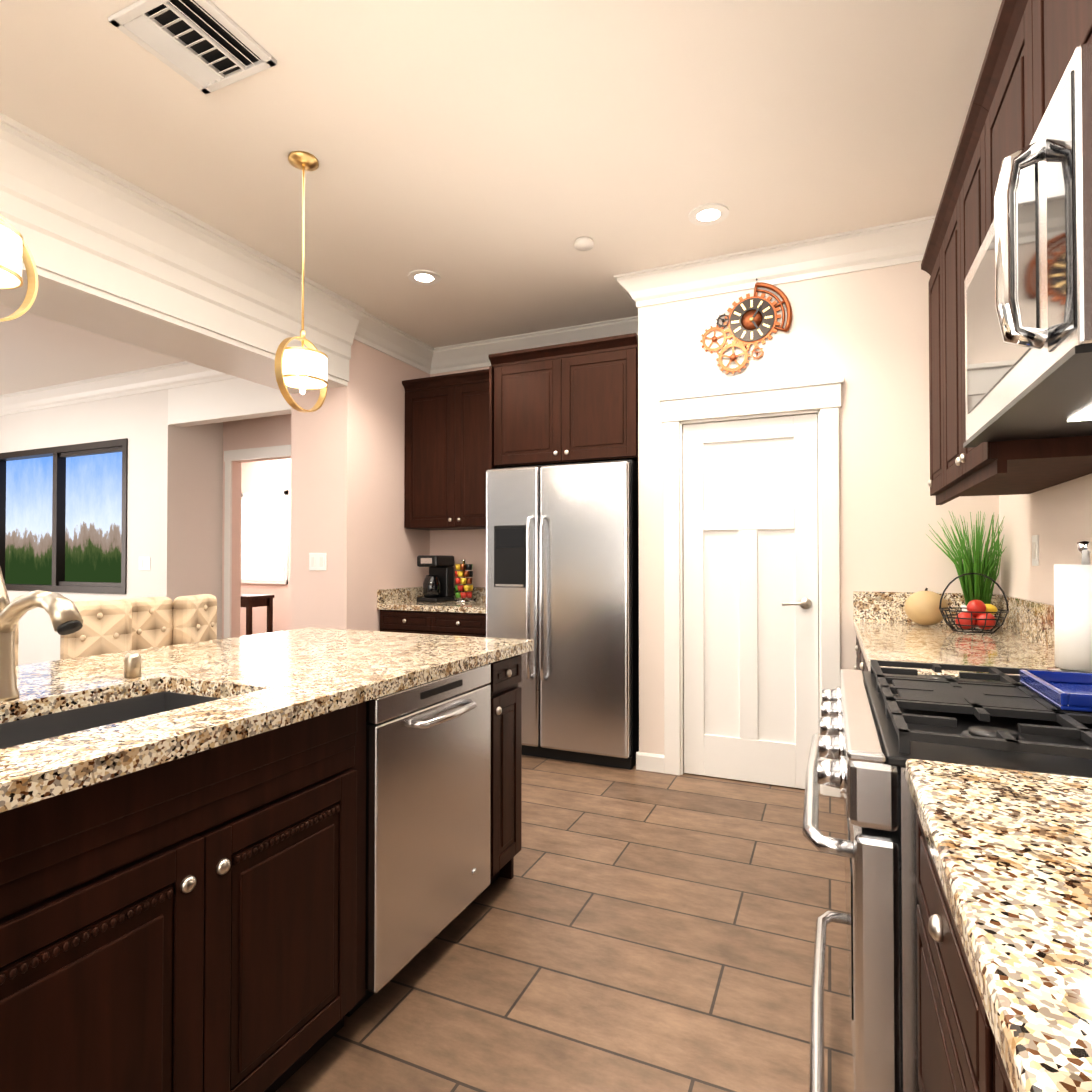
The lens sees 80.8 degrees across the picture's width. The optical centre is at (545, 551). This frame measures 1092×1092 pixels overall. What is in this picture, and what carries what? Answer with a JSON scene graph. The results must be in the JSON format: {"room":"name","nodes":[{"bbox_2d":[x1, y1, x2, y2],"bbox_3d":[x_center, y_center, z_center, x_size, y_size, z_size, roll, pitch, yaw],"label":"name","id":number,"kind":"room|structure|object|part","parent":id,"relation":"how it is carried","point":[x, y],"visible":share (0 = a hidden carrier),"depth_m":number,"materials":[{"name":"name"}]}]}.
{"room":"kitchen","nodes":[
{"label":"kitchen","id":0,"kind":"room"},
{"bbox_2d":[0,389,222,664],"bbox_3d":[-5.105,-0.129,6.778,4.190,2.900,0.660,0,-1,24],"label":"wall","id":1,"kind":"structure","parent":0,"point":[174,502],"depth_m":5.87,"materials":[{"name":"paint"}]},
{"bbox_2d":[0,438,127,593],"bbox_3d":[-4.805,-0.315,6.334,2.200,1.420,0.112,0,-1,24],"label":"dining room window","id":2,"kind":"structure","parent":1,"relation":"in","point":[60,454],"depth_m":6.29,"materials":[{"name":"black metal"}]},
{"bbox_2d":[0,361,237,415],"bbox_3d":[-4.426,-1.506,6.071,5.820,0.165,0.115,0,-1,24],"label":"crown molding","id":3,"kind":"structure","parent":1,"relation":"attached to","point":[181,374],"depth_m":5.87,"materials":[{"name":"white wood"}]},
{"bbox_2d":[139,557,149,569],"bbox_3d":[-3.591,0.107,5.737,0.150,0.120,0.008,0,-1,24],"label":"light switch","id":4,"kind":"object","parent":1,"relation":"attached to","point":[144,563],"visible":1,"depth_m":5.74,"materials":[{"name":"white plastic"}]},
{"bbox_2d":[0,262,347,393],"bbox_3d":[-2.915,-1.399,1.359,0.500,0.500,6.680,0,-1,24],"label":"header beam","id":5,"kind":"structure","parent":0,"point":[64,300],"depth_m":3.23,"materials":[{"name":"beige paint"}]},
{"bbox_2d":[168,378,290,426],"bbox_3d":[-2.449,-1.358,5.321,1.860,0.480,0.120,0,-1,24],"label":"header beam","id":6,"kind":"structure","parent":0,"point":[234,399],"depth_m":5.37,"materials":[{"name":"white paint"}]},
{"bbox_2d":[222,366,488,638],"bbox_3d":[-1.120,-0.148,5.317,4.280,2.900,0.100,0,-1,24],"label":"wall","id":7,"kind":"structure","parent":0,"point":[262,475],"depth_m":6.12,"materials":[{"name":"paint"}]},
{"bbox_2d":[241,490,287,583],"bbox_3d":[-4.069,-0.198,9.228,0.920,1.320,0.039,0,-1,24],"label":"window","id":8,"kind":"structure","parent":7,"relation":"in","point":[264,537],"depth_m":9.21,"materials":[{"name":"white glass"}]},
{"bbox_2d":[402,373,471,529],"bbox_3d":[-0.778,-0.731,4.916,0.511,1.114,0.363,0,-1,24],"label":"upper cabinet","id":9,"kind":"object","parent":7,"relation":"attached to","point":[432,404],"depth_m":4.76,"materials":[{"name":"wood"}]},
{"bbox_2d":[453,587,485,600],"bbox_3d":[-0.528,0.327,4.981,0.903,0.100,0.019,0,-1,24],"label":"backsplash","id":10,"kind":"structure","parent":7,"relation":"attached to","point":[478,593],"depth_m":4.97,"materials":[{"name":"beige stone"}]},
{"bbox_2d":[461,369,488,528],"bbox_3d":[-0.419,-0.733,4.757,0.511,1.114,0.363,0,-1,24],"label":"upper cabinet","id":11,"kind":"object","parent":7,"relation":"attached to","point":[474,384],"depth_m":4.61,"materials":[{"name":"wood"}]},
{"bbox_2d":[489,343,572,468],"bbox_3d":[0.025,-0.927,4.409,0.548,0.734,0.643,0,-1,24],"label":"upper cabinet","id":12,"kind":"object","parent":7,"relation":"attached to","point":[529,388],"depth_m":4.13,"materials":[{"name":"wood"}]},
{"bbox_2d":[569,333,637,462],"bbox_3d":[0.419,-0.929,4.235,0.552,0.734,0.643,0,-1,24],"label":"upper cabinet","id":13,"kind":"object","parent":7,"relation":"attached to","point":[571,402],"depth_m":3.93,"materials":[{"name":"wood"}]},
{"bbox_2d":[290,339,429,630],"bbox_3d":[-1.365,-0.154,4.840,0.500,2.900,0.970,0,-1,24],"label":"wall","id":14,"kind":"structure","parent":0,"point":[348,480],"depth_m":4.45,"materials":[{"name":"paint"}]},
{"bbox_2d":[0,112,443,381],"bbox_3d":[-2.426,-1.410,1.673,0.140,0.470,7.650,0,-1,24],"label":"crown molding","id":15,"kind":"structure","parent":14,"relation":"attached to","point":[68,214],"depth_m":3.06,"materials":[{"name":"white wood"}]},
{"bbox_2d":[309,553,325,570],"bbox_3d":[-1.563,0.070,4.390,0.150,0.120,0.008,0,-1,24],"label":"light switch","id":16,"kind":"object","parent":14,"relation":"attached to","point":[317,561],"visible":1,"depth_m":4.39,"materials":[{"name":"white plastic"}]},
{"bbox_2d":[377,587,423,604],"bbox_3d":[-1.066,0.326,4.860,0.019,0.100,0.638,0,-1,24],"label":"backsplash","id":17,"kind":"structure","parent":14,"relation":"attached to","point":[411,594],"depth_m":4.78,"materials":[{"name":"beige stone"}]},
{"bbox_2d":[0,0,1001,394],"bbox_3d":[-3.050,-1.663,3.403,10.700,0.080,10.900,0,-1,24],"label":"ceiling","id":18,"kind":"structure","parent":0,"point":[490,162],"depth_m":2.51,"materials":[{"name":"paint"}]},
{"bbox_2d":[0,215,37,321],"bbox_3d":[-1.464,-1.119,1.643,0.201,1.051,0.304,0,-1,24],"label":"pendant light","id":19,"kind":"object","parent":18,"relation":"hanging from","point":[14,250],"visible":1,"depth_m":1.69,"materials":[{"name":"gold metal"}]},
{"bbox_2d":[108,0,276,93],"bbox_3d":[-1.120,-1.630,2.054,0.340,0.019,0.340,0,-1,24],"label":"ceiling vent","id":20,"kind":"object","parent":18,"relation":"in","point":[206,46],"visible":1,"depth_m":2.05,"materials":[{"name":"white plastic"}]},
{"bbox_2d":[275,151,327,412],"bbox_3d":[-1.010,-1.106,2.666,0.201,1.051,0.304,0,-1,24],"label":"pendant light","id":21,"kind":"object","parent":18,"relation":"hanging from","point":[302,369],"visible":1,"depth_m":2.62,"materials":[{"name":"gold metal"}]},
{"bbox_2d":[408,270,440,284],"bbox_3d":[-0.717,-1.622,3.779,0.190,0.024,0.190,0,-1,24],"label":"recessed light","id":22,"kind":"object","parent":18,"relation":"in","point":[425,277],"visible":0.94,"depth_m":3.77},
{"bbox_2d":[574,236,593,250],"bbox_3d":[0.199,-1.608,3.351,0.100,0.030,0.100,0,-1,24],"label":"smoke detector","id":23,"kind":"object","parent":18,"relation":"attached to","point":[584,243],"visible":1,"depth_m":3.33,"materials":[{"name":"white plastic"}]},
{"bbox_2d":[688,203,728,225],"bbox_3d":[0.784,-1.631,3.092,0.190,0.024,0.190,0,-1,24],"label":"recessed light","id":24,"kind":"object","parent":18,"relation":"in","point":[708,214],"visible":1,"depth_m":3.08,"materials":[{"name":"white plastic"}]},
{"bbox_2d":[276,755,853,1091],"bbox_3d":[-3.050,1.307,3.365,10.700,0.060,10.900,0,-1,24],"label":"floor","id":25,"kind":"structure","parent":0,"point":[633,929],"depth_m":1.97,"materials":[{"name":"tile"}]},
{"bbox_2d":[15,621,18,665],"bbox_3d":[-1.821,0.721,1.875,0.480,1.075,0.643,0,-1,24],"label":"bar stool","id":26,"kind":"object","parent":25,"relation":"on","point":[16,642],"depth_m":2.22,"materials":[{"name":"beige fabric"}]},
{"bbox_2d":[60,594,216,659],"bbox_3d":[-1.500,0.730,2.598,0.480,1.075,0.643,0,-1,24],"label":"tufted sofa","id":27,"kind":"object","parent":25,"relation":"on","point":[120,625],"visible":0.33,"depth_m":2.62,"materials":[{"name":"beige fabric"}]},
{"bbox_2d":[241,594,274,635],"bbox_3d":[-3.993,0.950,8.273,0.900,0.780,0.400,0,-1,24],"label":"table","id":28,"kind":"object","parent":25,"relation":"on","point":[249,601],"visible":0.46,"depth_m":8.08,"materials":[{"name":"brown wood"}]},
{"bbox_2d":[0,651,528,1091],"bbox_3d":[-1.340,0.805,0.897,1.032,0.880,3.964,0,-1,24],"label":"kitchen island","id":29,"kind":"object","parent":25,"relation":"on","point":[182,867],"depth_m":1.21,"materials":[{"name":"brown wood"}]},
{"bbox_2d":[0,627,407,714],"bbox_3d":[-1.646,0.315,1.029,0.571,0.104,4.004,0,-1,24],"label":"island countertop","id":30,"kind":"structure","parent":29,"relation":"on","point":[46,684],"depth_m":1.90,"materials":[{"name":"beige stone"}]},
{"bbox_2d":[0,566,82,701],"bbox_3d":[-1.128,0.180,1.400,0.327,0.302,0.068,0,-1,24],"label":"faucet","id":31,"kind":"object","parent":30,"relation":"on","point":[64,614],"visible":1,"depth_m":1.40,"materials":[{"name":"silver metal"}]},
{"bbox_3d":[-1.106,0.303,1.717,0.040,0.064,0.040,0,-1,24],"label":"air gap cap","id":32,"kind":"part","parent":30,"relation":"part of","materials":[{"name":"metal"}]},
{"bbox_2d":[0,633,533,814],"bbox_3d":[-1.122,0.344,0.797,0.574,0.040,4.004,0,-1,24],"label":"island countertop","id":33,"kind":"structure","parent":29,"relation":"on","point":[279,691],"depth_m":1.42,"materials":[{"name":"beige stone"}]},
{"bbox_2d":[0,687,231,746],"bbox_3d":[-1.014,0.460,1.280,0.403,0.204,0.825,0,-1,24],"label":"sink","id":34,"kind":"object","parent":33,"relation":"in","point":[23,726],"depth_m":1.56,"materials":[{"name":"grey metal"}]},
{"bbox_2d":[345,664,490,1016],"bbox_3d":[-0.577,0.821,2.067,0.658,0.878,0.618,0,-1,24],"label":"dishwasher","id":35,"kind":"object","parent":29,"relation":"in","point":[428,812],"visible":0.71,"depth_m":1.86,"materials":[{"name":"silver metal"}]},
{"bbox_2d":[380,609,436,633],"bbox_3d":[-0.838,0.854,4.758,0.511,0.880,0.663,0,-1,24],"label":"base cabinet","id":36,"kind":"object","parent":25,"relation":"on","point":[421,621],"depth_m":4.47,"materials":[{"name":"wood"}]},
{"bbox_2d":[377,601,485,612],"bbox_3d":[-0.658,0.393,4.688,0.903,0.040,0.657,0,-1,24],"label":"countertop","id":37,"kind":"structure","parent":36,"relation":"on","point":[480,606],"depth_m":4.49,"materials":[{"name":"beige stone"}]},
{"bbox_2d":[417,555,453,601],"bbox_3d":[-0.833,0.203,4.851,0.180,0.345,0.252,0,-1,24],"label":"coffee maker","id":38,"kind":"object","parent":37,"relation":"on","point":[438,584],"visible":0.98,"depth_m":4.78,"materials":[{"name":"black plastic"}]},
{"bbox_2d":[454,560,473,601],"bbox_3d":[-0.612,0.217,4.781,0.150,0.315,0.150,0,-1,24],"label":"pod carousel","id":39,"kind":"object","parent":37,"relation":"on","point":[463,581],"visible":1,"depth_m":4.74,"materials":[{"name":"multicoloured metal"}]},
{"bbox_2d":[437,609,485,636],"bbox_3d":[-0.480,0.852,4.599,0.511,0.880,0.663,0,-1,24],"label":"base cabinet","id":40,"kind":"object","parent":25,"relation":"on","point":[457,622],"depth_m":4.30,"materials":[{"name":"wood"}]},
{"bbox_2d":[486,460,638,769],"bbox_3d":[0.178,0.373,4.228,0.951,1.830,0.808,0,-1,24],"label":"refrigerator","id":41,"kind":"object","parent":25,"relation":"on","point":[562,566],"visible":0.94,"depth_m":3.88,"materials":[{"name":"silver metal"}]},
{"bbox_2d":[854,631,860,669],"bbox_3d":[1.570,0.826,2.490,0.633,0.880,0.744,0,-1,24],"label":"base cabinet","id":42,"kind":"object","parent":25,"relation":"on","point":[858,645],"depth_m":3.10,"materials":[{"name":"wood"}]},
{"bbox_2d":[857,651,868,671],"bbox_3d":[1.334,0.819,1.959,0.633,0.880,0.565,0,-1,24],"label":"base cabinet","id":43,"kind":"object","parent":25,"relation":"on","point":[860,658],"depth_m":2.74,"materials":[{"name":"wood"}]},
{"bbox_2d":[853,619,1054,676],"bbox_3d":[1.552,0.365,2.452,0.632,0.040,1.632,0,-1,24],"label":"countertop","id":44,"kind":"structure","parent":43,"relation":"on","point":[938,643],"depth_m":2.29,"materials":[{"name":"beige stone"}]},
{"bbox_2d":[904,588,947,624],"bbox_3d":[1.797,0.261,3.034,0.180,0.179,0.180,0,-1,24],"label":"gourd","id":45,"kind":"object","parent":44,"relation":"on","point":[921,607],"visible":0.96,"depth_m":2.98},
{"bbox_2d":[926,511,1004,627],"bbox_3d":[1.935,0.079,2.965,0.285,0.545,0.321,0,-1,24],"label":"grass plant","id":46,"kind":"object","parent":44,"relation":"on","point":[975,587],"visible":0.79,"depth_m":2.96,"materials":[{"name":"green plant"}]},
{"bbox_2d":[939,573,1009,633],"bbox_3d":[1.858,0.220,2.789,0.257,0.256,0.256,0,-1,24],"label":"fruit basket","id":47,"kind":"object","parent":44,"relation":"on","point":[979,613],"visible":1,"depth_m":2.75,"materials":[{"name":"black metal"}]},
{"bbox_2d":[1047,541,1091,671],"bbox_3d":[1.461,0.153,1.735,0.170,0.365,0.170,0,-1,24],"label":"paper towel","id":48,"kind":"object","parent":44,"relation":"on","point":[1073,614],"visible":0.96,"depth_m":1.71,"materials":[{"name":"white paper"}]},
{"bbox_2d":[907,783,964,1091],"bbox_3d":[0.737,0.802,0.613,0.633,0.880,0.605,0,-1,24],"label":"base cabinet","id":49,"kind":"object","parent":25,"relation":"on","point":[936,929],"depth_m":0.85,"materials":[{"name":"wood"}]},
{"bbox_2d":[905,759,1091,1091],"bbox_3d":[0.280,0.329,-0.415,0.632,0.040,2.866,0,-1,24],"label":"countertop","id":50,"kind":"structure","parent":49,"relation":"on","point":[1011,850],"depth_m":0.60,"materials":[{"name":"beige stone"}]},
{"bbox_2d":[802,660,1091,1091],"bbox_3d":[0.965,0.773,1.329,0.789,0.956,0.874,0,-1,24],"label":"range","id":51,"kind":"object","parent":25,"relation":"on","point":[880,726],"visible":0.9,"depth_m":1.06,"materials":[{"name":"silver metal"}]},
{"bbox_2d":[1020,669,1091,711],"bbox_3d":[1.147,0.281,1.271,0.280,0.032,0.290,0,-1,24],"label":"tray","id":52,"kind":"object","parent":51,"relation":"on","point":[1070,691],"visible":0.98,"depth_m":1.34,"materials":[{"name":"plastic"}]},
{"bbox_2d":[945,951,1012,1091],"bbox_3d":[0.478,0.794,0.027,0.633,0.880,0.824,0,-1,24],"label":"base cabinet","id":53,"kind":"object","parent":25,"relation":"on","point":[972,1061],"depth_m":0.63,"materials":[{"name":"wood"}]},
{"bbox_2d":[638,261,999,796],"bbox_3d":[1.516,-0.168,3.788,1.780,2.900,0.760,0,-1,24],"label":"wall","id":54,"kind":"structure","parent":0,"point":[864,334],"depth_m":3.34,"materials":[{"name":"paint"}]},
{"bbox_2d":[436,319,631,371],"bbox_3d":[-0.030,-1.523,4.735,1.800,0.165,0.115,0,-1,24],"label":"crown molding","id":55,"kind":"structure","parent":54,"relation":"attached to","point":[470,355],"depth_m":4.80,"materials":[{"name":"white wood"}]},
{"bbox_2d":[620,316,637,334],"bbox_3d":[0.612,-1.531,4.102,0.115,0.165,0.510,0,-1,24],"label":"crown molding","id":56,"kind":"structure","parent":54,"relation":"attached to","point":[632,322],"depth_m":4.42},
{"bbox_2d":[636,751,659,770],"bbox_3d":[0.687,1.236,4.075,0.044,0.100,0.674,0,-1,24],"label":"baseboard","id":57,"kind":"structure","parent":54,"relation":"attached to","point":[649,762],"depth_m":3.76,"materials":[{"name":"white wood"}]},
{"bbox_2d":[700,278,791,373],"bbox_3d":[1.102,-1.260,3.553,0.490,0.543,0.032,0,-1,24],"label":"wall clock","id":58,"kind":"object","parent":54,"relation":"attached to","point":[753,319],"visible":0.96,"depth_m":3.54,"materials":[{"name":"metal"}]},
{"bbox_2d":[683,414,818,788],"bbox_3d":[1.116,0.269,3.549,0.716,2.009,0.102,0,-1,24],"label":"pantry door","id":59,"kind":"structure","parent":54,"relation":"in","point":[750,567],"depth_m":3.56,"materials":[{"name":"white wood"}]},
{"bbox_2d":[614,215,935,308],"bbox_3d":[1.227,-1.539,3.455,1.765,0.165,0.115,0,-1,24],"label":"crown molding","id":60,"kind":"structure","parent":54,"relation":"attached to","point":[903,242],"depth_m":3.43,"materials":[{"name":"white wood"}]},
{"bbox_2d":[853,591,996,622],"bbox_3d":[1.870,0.280,3.194,0.613,0.150,0.020,0,-1,24],"label":"backsplash","id":61,"kind":"structure","parent":54,"relation":"attached to","point":[888,607],"depth_m":3.24,"materials":[{"name":"beige stone"}]},
{"bbox_2d":[999,473,1091,604],"bbox_3d":[0.825,-0.217,-0.090,0.100,2.900,7.090,0,-1,24],"label":"wall","id":62,"kind":"structure","parent":0,"point":[1057,519],"depth_m":2.45,"materials":[{"name":"paint"}]},
{"bbox_2d":[921,240,1033,499],"bbox_3d":[1.705,-0.735,2.482,0.363,1.000,0.443,0,-1,24],"label":"upper cabinet","id":63,"kind":"object","parent":62,"relation":"attached to","point":[925,262],"depth_m":2.65,"materials":[{"name":"brown wood"}]},
{"bbox_2d":[929,88,1091,495],"bbox_3d":[1.503,-0.741,2.027,0.363,1.000,0.790,0,-1,24],"label":"upper cabinet","id":64,"kind":"object","parent":62,"relation":"attached to","point":[1028,465],"depth_m":2.09,"materials":[{"name":"brown wood"}]},
{"bbox_2d":[997,595,1054,646],"bbox_3d":[1.071,0.247,0.613,0.019,0.150,5.386,0,-1,24],"label":"backsplash","id":65,"kind":"structure","parent":62,"relation":"attached to","point":[1031,619],"depth_m":2.54,"materials":[{"name":"beige stone"}]},
{"bbox_2d":[977,0,1091,244],"bbox_3d":[1.169,-1.002,1.261,0.350,0.496,0.884,0,-1,24],"label":"upper cabinet","id":66,"kind":"object","parent":62,"relation":"attached to","point":[1033,45],"depth_m":1.41,"materials":[{"name":"brown wood"}]},
{"bbox_2d":[963,42,1091,447],"bbox_3d":[1.113,-0.518,1.280,0.469,0.460,0.872,0,-1,24],"label":"microwave","id":67,"kind":"object","parent":66,"relation":"attached to","point":[1028,326],"visible":1,"depth_m":1.11,"materials":[{"name":"silver metal"}]},
{"bbox_2d":[1032,535,1038,565],"bbox_3d":[1.928,-0.004,2.531,0.008,0.120,0.075,0,-1,24],"label":"electrical outlet","id":68,"kind":"object","parent":62,"relation":"attached to","point":[1035,550],"visible":1,"depth_m":2.52,"materials":[{"name":"white plastic"}]},
{"label":"outside","id":69,"kind":"structure","parent":0,"visible":0},
{"bbox_2d":[5,452,121,584],"bbox_3d":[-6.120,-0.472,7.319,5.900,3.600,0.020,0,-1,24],"label":"view","id":70,"kind":"structure","parent":69,"point":[93,523],"depth_m":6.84,"materials":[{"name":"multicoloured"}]}
]}

